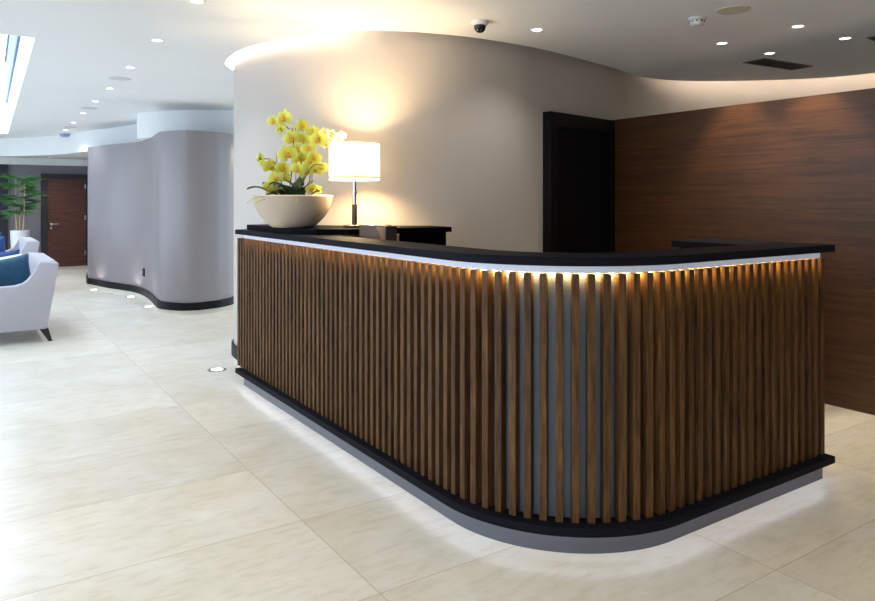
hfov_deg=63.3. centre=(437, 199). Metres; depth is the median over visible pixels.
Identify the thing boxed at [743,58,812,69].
ceiling vent
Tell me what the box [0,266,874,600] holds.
floor
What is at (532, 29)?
recessed light
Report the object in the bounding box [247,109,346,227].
potted orchid
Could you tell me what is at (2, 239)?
cushion
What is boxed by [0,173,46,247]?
potted palm
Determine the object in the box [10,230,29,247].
pot
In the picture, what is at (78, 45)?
ceiling
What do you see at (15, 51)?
window
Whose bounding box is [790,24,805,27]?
recessed light
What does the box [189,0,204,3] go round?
recessed light
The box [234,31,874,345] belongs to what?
wall
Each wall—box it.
[8,165,87,252]
[88,130,233,302]
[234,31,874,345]
[613,88,874,414]
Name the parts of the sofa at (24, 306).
backrest, leg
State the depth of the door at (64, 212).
16.01 m
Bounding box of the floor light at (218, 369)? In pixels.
[207,367,226,371]
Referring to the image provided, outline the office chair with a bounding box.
[359,224,396,240]
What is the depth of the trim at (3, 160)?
15.57 m
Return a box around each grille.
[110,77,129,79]
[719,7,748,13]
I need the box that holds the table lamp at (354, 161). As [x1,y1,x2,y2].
[329,141,379,227]
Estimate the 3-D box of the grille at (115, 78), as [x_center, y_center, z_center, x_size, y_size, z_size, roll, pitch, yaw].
[-3.365,-1.284,7.526,0.190,0.001,0.190,0,0,-34]
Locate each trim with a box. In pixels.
[0,157,87,165]
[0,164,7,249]
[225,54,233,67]
[235,367,834,537]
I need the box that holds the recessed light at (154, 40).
[151,39,163,41]
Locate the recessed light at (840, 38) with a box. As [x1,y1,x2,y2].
[838,37,851,39]
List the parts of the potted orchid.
flower, flower, flower, flower, flower, flower, flower, flower, flower, flower, flower, flower, flower, flower, flower, flower, flower, flower, flower, flower, flower, flower, flower, flower, flower, flower, flower, flower, flower, flower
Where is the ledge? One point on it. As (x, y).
(436, 235)
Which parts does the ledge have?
panel, panel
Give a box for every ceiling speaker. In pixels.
[109,77,130,80]
[716,5,750,14]
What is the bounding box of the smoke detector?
[688,16,705,26]
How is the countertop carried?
on the reception desk
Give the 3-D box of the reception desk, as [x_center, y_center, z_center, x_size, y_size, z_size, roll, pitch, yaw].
[0.212,0.870,4.848,2.035,1.260,3.865,0,0,-34]
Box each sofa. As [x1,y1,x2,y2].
[0,252,58,340]
[6,237,39,254]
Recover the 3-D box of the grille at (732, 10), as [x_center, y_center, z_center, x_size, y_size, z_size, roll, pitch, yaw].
[2.006,-1.284,4.810,0.190,0.001,0.190,0,0,-34]
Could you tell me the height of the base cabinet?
1.178 m
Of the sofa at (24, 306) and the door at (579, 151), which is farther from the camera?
the sofa at (24, 306)
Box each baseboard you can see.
[86,272,233,314]
[231,339,236,359]
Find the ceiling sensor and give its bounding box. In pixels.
[59,133,69,136]
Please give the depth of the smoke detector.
4.99 m
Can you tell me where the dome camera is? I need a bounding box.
[471,19,488,32]
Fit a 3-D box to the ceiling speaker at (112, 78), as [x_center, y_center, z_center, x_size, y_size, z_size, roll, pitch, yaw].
[-3.365,-1.286,7.526,0.220,0.007,0.220,0,0,-34]
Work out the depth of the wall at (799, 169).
5.50 m
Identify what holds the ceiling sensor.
attached to the ceiling at (78, 45)
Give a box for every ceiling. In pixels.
[0,0,874,137]
[0,110,233,159]
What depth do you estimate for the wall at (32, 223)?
15.68 m
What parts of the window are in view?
pane, pane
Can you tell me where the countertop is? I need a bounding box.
[235,229,834,265]
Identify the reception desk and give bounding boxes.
[235,229,834,553]
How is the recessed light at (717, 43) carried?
in the ceiling at (78, 45)
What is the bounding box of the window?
[0,34,34,133]
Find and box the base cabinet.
[672,238,797,248]
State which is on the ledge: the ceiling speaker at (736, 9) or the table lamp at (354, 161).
the table lamp at (354, 161)
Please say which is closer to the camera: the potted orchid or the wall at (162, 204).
the potted orchid
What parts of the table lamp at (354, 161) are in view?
rod, lamp shade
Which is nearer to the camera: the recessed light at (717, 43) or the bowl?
the bowl
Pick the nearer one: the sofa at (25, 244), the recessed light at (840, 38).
the recessed light at (840, 38)
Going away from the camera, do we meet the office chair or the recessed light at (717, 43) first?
the office chair
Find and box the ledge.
[247,224,451,244]
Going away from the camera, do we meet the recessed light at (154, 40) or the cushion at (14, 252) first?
the recessed light at (154, 40)
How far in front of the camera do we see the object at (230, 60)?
7.17 m
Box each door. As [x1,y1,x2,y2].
[41,174,87,266]
[543,111,614,252]
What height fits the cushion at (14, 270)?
0.519 m
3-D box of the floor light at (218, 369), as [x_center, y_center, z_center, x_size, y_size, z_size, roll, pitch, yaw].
[-1.948,1.498,6.272,0.164,0.004,0.164,0,0,-34]
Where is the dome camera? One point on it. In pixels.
(479, 25)
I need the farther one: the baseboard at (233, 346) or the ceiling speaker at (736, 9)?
the baseboard at (233, 346)
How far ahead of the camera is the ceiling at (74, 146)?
12.52 m
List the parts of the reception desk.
panel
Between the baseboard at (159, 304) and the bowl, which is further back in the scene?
the baseboard at (159, 304)
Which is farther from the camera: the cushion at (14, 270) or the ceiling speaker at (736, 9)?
the cushion at (14, 270)
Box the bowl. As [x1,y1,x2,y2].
[252,195,332,227]
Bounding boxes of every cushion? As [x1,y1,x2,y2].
[0,236,5,252]
[0,249,19,256]
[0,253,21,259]
[0,253,30,285]
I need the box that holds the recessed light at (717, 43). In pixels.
[715,42,728,44]
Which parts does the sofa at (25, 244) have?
arm, backrest, arm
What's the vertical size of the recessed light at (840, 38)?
0.006 m
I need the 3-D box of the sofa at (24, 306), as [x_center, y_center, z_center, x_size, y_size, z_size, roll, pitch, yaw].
[-4.901,1.077,8.008,0.945,0.846,1.720,0,0,-34]
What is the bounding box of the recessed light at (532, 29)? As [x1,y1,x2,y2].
[530,28,543,31]
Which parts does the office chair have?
frame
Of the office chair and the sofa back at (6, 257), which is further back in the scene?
the sofa back at (6, 257)

